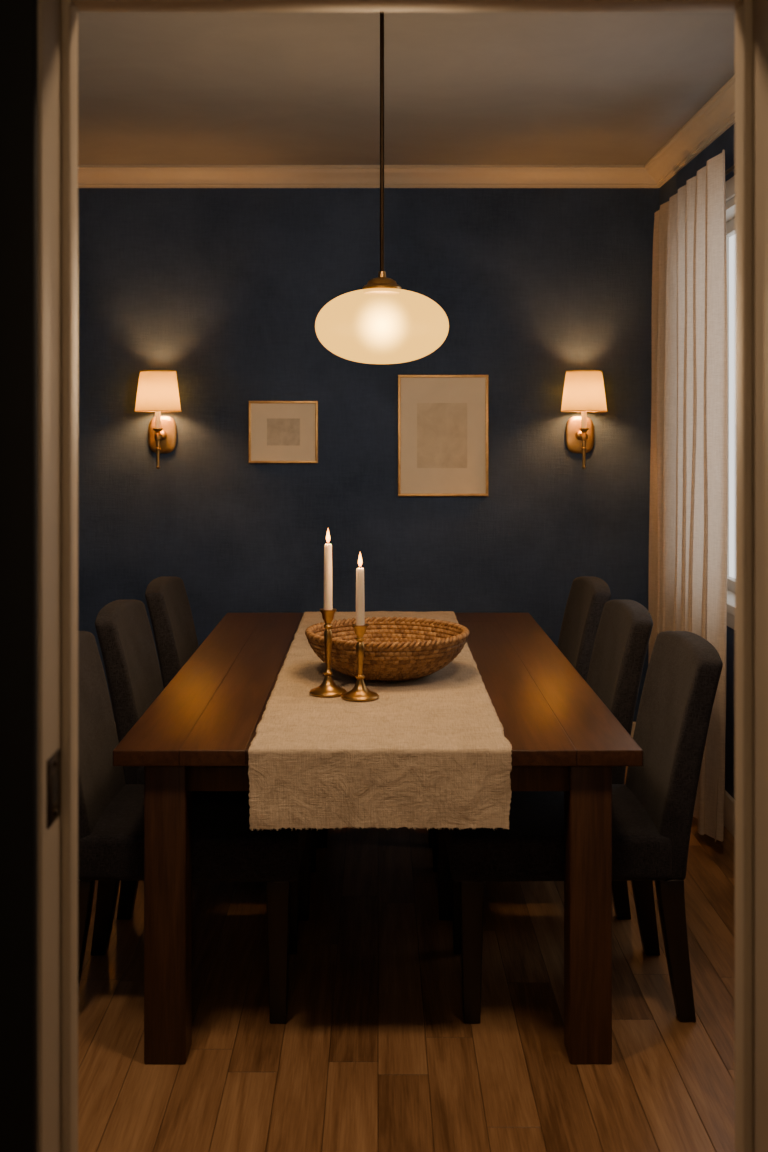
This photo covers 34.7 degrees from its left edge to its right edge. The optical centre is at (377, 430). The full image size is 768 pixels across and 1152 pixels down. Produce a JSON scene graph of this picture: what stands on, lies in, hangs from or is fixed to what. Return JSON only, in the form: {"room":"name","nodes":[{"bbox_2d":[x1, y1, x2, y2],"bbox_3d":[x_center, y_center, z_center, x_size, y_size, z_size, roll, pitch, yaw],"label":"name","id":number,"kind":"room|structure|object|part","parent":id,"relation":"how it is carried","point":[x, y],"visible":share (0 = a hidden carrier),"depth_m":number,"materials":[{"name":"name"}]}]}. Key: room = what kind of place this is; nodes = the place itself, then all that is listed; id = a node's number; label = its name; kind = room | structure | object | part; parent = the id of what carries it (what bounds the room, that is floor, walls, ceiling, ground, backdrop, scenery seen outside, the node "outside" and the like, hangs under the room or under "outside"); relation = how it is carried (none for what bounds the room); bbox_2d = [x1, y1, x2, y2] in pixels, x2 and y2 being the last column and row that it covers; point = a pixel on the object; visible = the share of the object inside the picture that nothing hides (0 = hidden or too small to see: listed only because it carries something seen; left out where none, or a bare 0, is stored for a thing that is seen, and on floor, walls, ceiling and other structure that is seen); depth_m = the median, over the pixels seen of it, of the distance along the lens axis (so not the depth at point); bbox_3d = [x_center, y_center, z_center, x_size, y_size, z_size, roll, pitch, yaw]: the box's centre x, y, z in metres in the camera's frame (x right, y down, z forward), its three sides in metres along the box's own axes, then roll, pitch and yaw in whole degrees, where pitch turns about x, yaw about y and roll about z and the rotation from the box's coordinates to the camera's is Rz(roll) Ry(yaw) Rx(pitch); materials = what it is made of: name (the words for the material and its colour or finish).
{"room":"dining room","nodes":[
{"label":"dining room","id":0,"kind":"room"},
{"bbox_2d":[78,188,658,721],"bbox_3d":[-0.205,0.132,5.932,3.390,2.757,0.150,0,0,0],"label":"wall","id":1,"kind":"structure","parent":0,"point":[225,290],"depth_m":5.86,"materials":[{"name":"paint"}]},
{"bbox_2d":[135,370,180,468],"bbox_3d":[-1.025,-0.052,5.741,0.216,0.458,0.233,0,0,0],"label":"wall sconce","id":2,"kind":"object","parent":1,"relation":"attached to","point":[157,392],"visible":1,"depth_m":5.68,"materials":[{"name":"white fabric"}]},
{"bbox_3d":[-1.025,0.082,5.732,0.046,0.191,0.046,0,0,0],"label":"stem","id":3,"kind":"part","parent":2,"relation":"part of","materials":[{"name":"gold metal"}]},
{"bbox_3d":[-1.025,-0.185,5.732,0.212,0.185,0.212,0,0,0],"label":"lamp shade","id":4,"kind":"part","parent":2,"relation":"part of","materials":[{"name":"fabric"}]},
{"bbox_3d":[-1.025,0.018,5.848,0.134,0.176,0.019,0,0,0],"label":"plate","id":5,"kind":"part","parent":2,"relation":"part of","materials":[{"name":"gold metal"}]},
{"bbox_2d":[249,401,317,462],"bbox_3d":[-0.450,0.005,5.845,0.329,0.295,0.024,0,0,0],"label":"picture frame","id":6,"kind":"object","parent":1,"relation":"attached to","point":[279,431],"visible":1,"depth_m":5.84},
{"bbox_3d":[-0.609,0.005,5.845,0.011,0.273,0.024,0,0,0],"label":"frame","id":7,"kind":"part","parent":6,"relation":"part of","materials":[{"name":"gold metal"}]},
{"bbox_3d":[-0.450,-0.137,5.845,0.329,0.011,0.024,0,0,0],"label":"frame","id":8,"kind":"part","parent":6,"relation":"part of","materials":[{"name":"gold metal"}]},
{"bbox_3d":[-0.450,0.147,5.845,0.329,0.011,0.024,0,0,0],"label":"frame","id":9,"kind":"part","parent":6,"relation":"part of","materials":[{"name":"gold metal"}]},
{"bbox_2d":[267,418,299,445],"bbox_3d":[-0.450,0.005,5.852,0.307,0.273,0.006,0,0,0],"label":"art print","id":10,"kind":"object","parent":6,"relation":"on","point":[280,431],"depth_m":5.85},
{"bbox_3d":[-0.291,0.005,5.845,0.011,0.273,0.024,0,0,0],"label":"frame","id":11,"kind":"part","parent":6,"relation":"part of","materials":[{"name":"gold metal"}]},
{"bbox_2d":[78,165,657,187],"bbox_3d":[-0.205,-1.202,5.811,3.090,0.090,0.092,0,0,0],"label":"trim","id":12,"kind":"structure","parent":1,"relation":"attached to","point":[89,176],"depth_m":5.82,"materials":[{"name":"beige paint"}]},
{"bbox_2d":[115,722,635,737],"bbox_3d":[-0.205,1.448,5.849,3.090,0.125,0.016,0,0,0],"label":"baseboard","id":13,"kind":"structure","parent":1,"relation":"attached to","point":[634,723],"depth_m":5.84,"materials":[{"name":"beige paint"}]},
{"bbox_2d":[398,375,487,495],"bbox_3d":[0.309,0.021,5.845,0.429,0.576,0.024,0,0,0],"label":"picture frame","id":14,"kind":"object","parent":1,"relation":"attached to","point":[443,419],"visible":1,"depth_m":5.84,"materials":[{"name":"beige paper"}]},
{"bbox_3d":[0.101,0.021,5.845,0.012,0.552,0.024,0,0,0],"label":"frame","id":15,"kind":"part","parent":14,"relation":"part of","materials":[{"name":"gold metal"}]},
{"bbox_2d":[417,403,466,467],"bbox_3d":[0.309,0.021,5.852,0.405,0.552,0.006,0,0,0],"label":"art print","id":16,"kind":"object","parent":14,"relation":"on","point":[441,427],"depth_m":5.85},
{"bbox_3d":[0.309,-0.261,5.845,0.429,0.012,0.024,0,0,0],"label":"frame","id":17,"kind":"part","parent":14,"relation":"part of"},
{"bbox_3d":[0.309,0.303,5.845,0.429,0.012,0.024,0,0,0],"label":"frame","id":18,"kind":"part","parent":14,"relation":"part of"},
{"bbox_3d":[0.518,0.021,5.845,0.012,0.552,0.024,0,0,0],"label":"frame","id":19,"kind":"part","parent":14,"relation":"part of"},
{"bbox_2d":[561,370,606,468],"bbox_3d":[0.960,-0.052,5.741,0.216,0.458,0.233,0,0,0],"label":"wall sconce","id":20,"kind":"object","parent":1,"relation":"attached to","point":[584,392],"visible":1,"depth_m":5.68,"materials":[{"name":"white fabric"}]},
{"bbox_3d":[0.960,0.018,5.848,0.134,0.176,0.019,0,0,0],"label":"plate","id":21,"kind":"part","parent":20,"relation":"part of","materials":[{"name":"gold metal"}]},
{"bbox_3d":[0.960,0.082,5.732,0.046,0.191,0.046,0,0,0],"label":"stem","id":22,"kind":"part","parent":20,"relation":"part of","materials":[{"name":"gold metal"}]},
{"bbox_3d":[0.960,-0.185,5.732,0.212,0.185,0.212,0,0,0],"label":"lamp shade","id":23,"kind":"part","parent":20,"relation":"part of","materials":[{"name":"fabric"}]},
{"bbox_2d":[78,766,734,1151],"bbox_3d":[-0.205,1.560,3.713,3.390,0.100,4.587,0,0,0],"label":"floor","id":24,"kind":"structure","parent":0,"point":[375,1050],"depth_m":3.09,"materials":[{"name":"brown wood"}]},
{"bbox_2d":[78,631,306,1023],"bbox_3d":[-0.555,1.038,3.360,0.710,0.945,0.500,0,0,0],"label":"dining chair","id":25,"kind":"object","parent":24,"relation":"on","point":[110,810],"visible":0.51,"depth_m":3.15,"materials":[{"name":"grey fabric"}]},
{"bbox_3d":[-0.779,1.326,3.160,0.097,0.368,0.064,0,0,0],"label":"leg","id":26,"kind":"part","parent":25,"relation":"part of","materials":[{"name":"black wood"}]},
{"bbox_3d":[-0.816,0.858,3.360,0.189,0.585,0.476,0,0,0],"label":"backrest","id":27,"kind":"part","parent":25,"relation":"part of","materials":[{"name":"grey fabric"}]},
{"bbox_3d":[-0.779,1.326,3.560,0.097,0.368,0.064,0,0,0],"label":"leg","id":28,"kind":"part","parent":25,"relation":"part of","materials":[{"name":"black wood"}]},
{"bbox_3d":[-0.482,1.082,3.360,0.565,0.127,0.500,0,0,0],"label":"seat","id":29,"kind":"part","parent":25,"relation":"part of","materials":[{"name":"grey fabric"}]},
{"bbox_3d":[-0.255,1.326,3.152,0.060,0.368,0.060,0,0,0],"label":"leg","id":30,"kind":"part","parent":25,"relation":"part of","materials":[{"name":"black wood"}]},
{"bbox_3d":[-0.255,1.326,3.568,0.060,0.368,0.060,0,0,0],"label":"leg","id":31,"kind":"part","parent":25,"relation":"part of","materials":[{"name":"black wood"}]},
{"bbox_2d":[95,599,316,920],"bbox_3d":[-0.535,1.038,4.020,0.710,0.945,0.500,0,0,0],"label":"dining chair","id":32,"kind":"object","parent":24,"relation":"on","point":[123,629],"visible":0.29,"depth_m":3.80,"materials":[{"name":"grey fabric"}]},
{"bbox_3d":[-0.759,1.326,3.820,0.097,0.368,0.064,0,0,0],"label":"leg","id":33,"kind":"part","parent":32,"relation":"part of","materials":[{"name":"black wood"}]},
{"bbox_3d":[-0.796,0.858,4.020,0.189,0.585,0.476,0,0,0],"label":"backrest","id":34,"kind":"part","parent":32,"relation":"part of","materials":[{"name":"grey fabric"}]},
{"bbox_3d":[-0.463,1.082,4.020,0.565,0.127,0.500,0,0,0],"label":"seat","id":35,"kind":"part","parent":32,"relation":"part of","materials":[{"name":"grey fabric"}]},
{"bbox_3d":[-0.235,1.326,3.812,0.060,0.368,0.060,0,0,0],"label":"leg","id":36,"kind":"part","parent":32,"relation":"part of","materials":[{"name":"black wood"}]},
{"bbox_3d":[-0.235,1.326,4.228,0.060,0.368,0.060,0,0,0],"label":"leg","id":37,"kind":"part","parent":32,"relation":"part of","materials":[{"name":"black wood"}]},
{"bbox_2d":[145,576,327,847],"bbox_3d":[-0.505,1.038,4.680,0.710,0.945,0.500,0,0,0],"label":"dining chair","id":38,"kind":"object","parent":24,"relation":"on","point":[171,617],"visible":0.31,"depth_m":4.48,"materials":[{"name":"grey fabric"}]},
{"bbox_3d":[-0.766,0.858,4.680,0.189,0.585,0.476,0,0,0],"label":"backrest","id":39,"kind":"part","parent":38,"relation":"part of","materials":[{"name":"grey fabric"}]},
{"bbox_3d":[-0.205,1.326,4.472,0.060,0.368,0.060,0,0,0],"label":"leg","id":40,"kind":"part","parent":38,"relation":"part of","materials":[{"name":"black wood"}]},
{"bbox_2d":[113,613,642,1063],"bbox_3d":[0.000,1.131,4.000,1.252,0.757,2.200,0,0,0],"label":"dining table","id":41,"kind":"object","parent":24,"relation":"on","point":[198,733],"visible":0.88,"depth_m":2.94,"materials":[{"name":"brown wood"}]},
{"bbox_3d":[-0.508,1.151,2.980,0.100,0.719,0.100,0,0,0],"label":"leg","id":42,"kind":"part","parent":41,"relation":"part of","materials":[{"name":"brown wood"}]},
{"bbox_2d":[248,611,511,830],"bbox_3d":[0.005,0.840,4.000,0.630,0.198,2.238,0,0,0],"label":"table runner","id":43,"kind":"object","parent":41,"relation":"on","point":[433,750],"visible":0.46,"depth_m":2.90,"materials":[{"name":"fabric"}]},
{"bbox_2d":[309,529,346,696],"bbox_3d":[-0.142,0.511,3.500,0.106,0.472,0.106,0,0,0],"label":"brass candlestick","id":44,"kind":"object","parent":43,"relation":"on","point":[328,688],"visible":1,"depth_m":3.49,"materials":[{"name":"metal"}]},
{"bbox_2d":[324,544,331,609],"bbox_3d":[-0.142,0.420,3.500,0.025,0.195,0.025,0,0,0],"label":"candle","id":45,"kind":"object","parent":44,"relation":"on","point":[327,547],"depth_m":3.49,"materials":[{"name":"wax"}]},
{"bbox_2d":[341,553,378,701],"bbox_3d":[-0.050,0.542,3.445,0.106,0.410,0.106,0,0,0],"label":"brass candlestick","id":46,"kind":"object","parent":43,"relation":"on","point":[360,692],"visible":1,"depth_m":3.43,"materials":[{"name":"metal"}]},
{"bbox_2d":[356,568,364,624],"bbox_3d":[-0.050,0.468,3.445,0.025,0.168,0.025,0,0,0],"label":"candle","id":47,"kind":"object","parent":46,"relation":"on","point":[360,602],"depth_m":3.43,"materials":[{"name":"wax"}]},
{"bbox_2d":[305,616,468,681],"bbox_3d":[0.028,0.673,3.760,0.502,0.140,0.502,0,0,0],"label":"woven bowl","id":48,"kind":"object","parent":43,"relation":"on","point":[396,649],"visible":0.89,"depth_m":3.62,"materials":[{"name":"wicker"}]},
{"bbox_3d":[0.508,1.151,2.980,0.100,0.719,0.100,0,0,0],"label":"leg","id":49,"kind":"part","parent":41,"relation":"part of","materials":[{"name":"brown wood"}]},
{"bbox_2d":[428,576,610,847],"bbox_3d":[0.505,1.038,4.680,0.710,0.945,0.500,0,0,0],"label":"dining chair","id":50,"kind":"object","parent":24,"relation":"on","point":[588,595],"visible":0.19,"depth_m":4.56,"materials":[{"name":"grey fabric"}]},
{"bbox_3d":[0.205,1.326,4.472,0.060,0.368,0.060,0,0,0],"label":"leg","id":51,"kind":"part","parent":50,"relation":"part of","materials":[{"name":"black wood"}]},
{"bbox_3d":[0.766,0.858,4.680,0.189,0.585,0.476,0,0,0],"label":"backrest","id":52,"kind":"part","parent":50,"relation":"part of","materials":[{"name":"grey fabric"}]},
{"bbox_2d":[432,599,652,920],"bbox_3d":[0.510,1.038,4.020,0.710,0.945,0.500,0,0,0],"label":"dining chair","id":53,"kind":"object","parent":24,"relation":"on","point":[625,626],"visible":0.35,"depth_m":3.80,"materials":[{"name":"grey fabric"}]},
{"bbox_3d":[0.210,1.326,4.228,0.060,0.368,0.060,0,0,0],"label":"leg","id":54,"kind":"part","parent":53,"relation":"part of","materials":[{"name":"black wood"}]},
{"bbox_3d":[0.210,1.326,3.812,0.060,0.368,0.060,0,0,0],"label":"leg","id":55,"kind":"part","parent":53,"relation":"part of","materials":[{"name":"black wood"}]},
{"bbox_3d":[0.771,0.858,4.020,0.189,0.585,0.476,0,0,0],"label":"backrest","id":56,"kind":"part","parent":53,"relation":"part of","materials":[{"name":"grey fabric"}]},
{"bbox_3d":[0.734,1.326,3.820,0.097,0.368,0.064,0,0,0],"label":"leg","id":57,"kind":"part","parent":53,"relation":"part of","materials":[{"name":"black wood"}]},
{"bbox_2d":[443,631,722,1023],"bbox_3d":[0.540,1.038,3.360,0.710,0.945,0.500,0,0,0],"label":"dining chair","id":58,"kind":"object","parent":24,"relation":"on","point":[652,812],"visible":0.91,"depth_m":3.13,"materials":[{"name":"grey fabric"}]},
{"bbox_3d":[0.240,1.326,3.568,0.060,0.368,0.060,0,0,0],"label":"leg","id":59,"kind":"part","parent":58,"relation":"part of","materials":[{"name":"black wood"}]},
{"bbox_3d":[0.240,1.326,3.152,0.060,0.368,0.060,0,0,0],"label":"leg","id":60,"kind":"part","parent":58,"relation":"part of","materials":[{"name":"black wood"}]},
{"bbox_3d":[0.468,1.082,3.360,0.565,0.127,0.500,0,0,0],"label":"seat","id":61,"kind":"part","parent":58,"relation":"part of","materials":[{"name":"grey fabric"}]},
{"bbox_3d":[0.764,1.326,3.560,0.097,0.368,0.064,0,0,0],"label":"leg","id":62,"kind":"part","parent":58,"relation":"part of","materials":[{"name":"black wood"}]},
{"bbox_3d":[0.801,0.858,3.360,0.189,0.585,0.476,0,0,0],"label":"backrest","id":63,"kind":"part","parent":58,"relation":"part of","materials":[{"name":"grey fabric"}]},
{"bbox_3d":[0.764,1.326,3.160,0.097,0.368,0.064,0,0,0],"label":"leg","id":64,"kind":"part","parent":58,"relation":"part of","materials":[{"name":"black wood"}]},
{"bbox_2d":[78,11,734,164],"bbox_3d":[-0.205,-1.297,3.773,3.390,0.100,4.467,0,0,0],"label":"ceiling","id":65,"kind":"structure","parent":0,"point":[155,88],"depth_m":4.45,"materials":[{"name":"paint"}]},
{"bbox_2d":[315,12,448,363],"bbox_3d":[0.011,-0.720,3.550,0.386,1.053,0.386,0,0,0],"label":"pendant lamp","id":66,"kind":"object","parent":65,"relation":"hanging from","point":[381,322],"visible":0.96,"depth_m":3.42,"materials":[{"name":"white glass"}]},
{"bbox_3d":[0.011,-0.841,3.550,0.012,0.772,0.012,0,0,0],"label":"rod","id":67,"kind":"part","parent":66,"relation":"part of","materials":[{"name":"brown metal"}]},
{"bbox_3d":[0.011,-0.301,3.550,0.386,0.214,0.386,0,0,0],"label":"lamp shade","id":68,"kind":"part","parent":66,"relation":"part of","materials":[{"name":"white glass"}]},
{"bbox_2d":[659,123,734,798],"bbox_3d":[1.415,0.132,3.699,0.150,2.757,4.317,0,0,0],"label":"wall","id":69,"kind":"structure","parent":0,"point":[726,141],"depth_m":4.72,"materials":[{"name":"paint"}]},
{"bbox_2d":[649,149,727,841],"bbox_3d":[1.217,0.225,4.953,0.088,2.455,1.259,0,0,2],"label":"curtain","id":70,"kind":"object","parent":69,"relation":"attached to","point":[688,513],"visible":0.76,"depth_m":4.65,"materials":[{"name":"white fabric"}]},
{"bbox_2d":[644,75,734,187],"bbox_3d":[1.294,-1.202,3.699,0.092,0.090,4.317,0,0,0],"label":"trim","id":71,"kind":"structure","parent":69,"relation":"attached to","point":[717,115],"depth_m":4.99,"materials":[{"name":"beige paint"}]},
{"bbox_2d":[724,790,734,837],"bbox_3d":[1.332,1.448,3.699,0.016,0.125,4.317,0,0,0],"label":"baseboard","id":72,"kind":"structure","parent":69,"relation":"attached to","point":[729,805],"depth_m":4.63,"materials":[{"name":"beige paint"}]},
{"bbox_2d":[725,176,734,592],"bbox_3d":[1.407,-0.150,4.500,0.166,1.600,1.500,0,0,0],"label":"window","id":73,"kind":"structure","parent":69,"relation":"in","point":[730,184],"depth_m":5.03,"materials":[{"name":"glass"}]},
{"bbox_3d":[1.438,-0.825,4.500,0.035,0.050,1.440,0,0,0],"label":"sash","id":74,"kind":"part","parent":73,"relation":"part of","materials":[{"name":"white wood"}]},
{"bbox_3d":[1.438,0.625,4.500,0.035,0.050,1.440,0,0,0],"label":"sash","id":75,"kind":"part","parent":73,"relation":"part of","materials":[{"name":"white wood"}]},
{"bbox_2d":[725,164,734,175],"bbox_3d":[1.318,-0.965,4.400,0.046,0.014,2.600,0,0,0],"label":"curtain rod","id":76,"kind":"object","parent":69,"relation":"attached to","point":[732,168],"depth_m":4.53,"materials":[{"name":"black metal"}]},
{"bbox_2d":[726,197,734,222],"bbox_3d":[1.415,-0.865,4.500,0.150,0.030,1.500,0,0,0],"label":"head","id":77,"kind":"object","parent":69,"relation":"attached to","point":[730,205],"visible":0.02,"depth_m":4.74},
{"bbox_2d":[727,590,734,615],"bbox_3d":[1.397,0.662,4.500,0.185,0.035,1.580,0,0,0],"label":"sill","id":78,"kind":"structure","parent":69,"relation":"attached to","point":[730,595],"depth_m":4.63,"materials":[{"name":"beige paint"}]},
{"bbox_2d":[727,613,734,629],"bbox_3d":[1.332,0.710,4.500,0.016,0.060,1.600,0,0,0],"label":"apron","id":79,"kind":"object","parent":69,"relation":"attached to","point":[730,618],"visible":0.02,"depth_m":4.61,"materials":[{"name":"beige paint"}]},
{"bbox_3d":[0.000,0.131,1.427,4.400,2.757,0.019,0,0,0],"label":"wall","id":80,"kind":"structure","parent":0,"visible":0},
{"bbox_2d":[47,748,60,828],"bbox_3d":[-0.387,0.425,1.465,0.003,0.080,0.056,0,0,0],"label":"strike plate","id":81,"kind":"object","parent":80,"relation":"attached to","point":[51,770],"visible":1,"depth_m":1.46,"materials":[{"name":"black metal"}]},
{"bbox_2d":[52,772,56,804],"bbox_3d":[-0.385,0.425,1.464,0.002,0.034,0.021,0,0,0],"label":"strike hole","id":82,"kind":"object","parent":81,"relation":"attached to","point":[54,778],"depth_m":1.46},
{"bbox_2d":[61,0,77,1151],"bbox_3d":[-0.381,0.487,1.520,0.012,2.046,0.040,0,0,0],"label":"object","id":83,"kind":"object","parent":80,"relation":"attached to","point":[69,12],"visible":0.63,"depth_m":1.50,"materials":[{"name":"paint"}]},
{"bbox_2d":[0,0,767,1151],"bbox_3d":[0.001,0.442,1.478,0.955,2.136,0.155,0,0,0],"label":"door frame","id":84,"kind":"structure","parent":80,"relation":"attached to","point":[18,18],"depth_m":1.42,"materials":[{"name":"paint"}]},
{"bbox_2d":[735,0,752,1151],"bbox_3d":[0.452,0.487,1.520,0.012,2.046,0.040,0,0,0],"label":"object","id":85,"kind":"object","parent":80,"relation":"attached to","point":[744,11],"visible":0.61,"depth_m":1.50,"materials":[{"name":"paint"}]}
]}

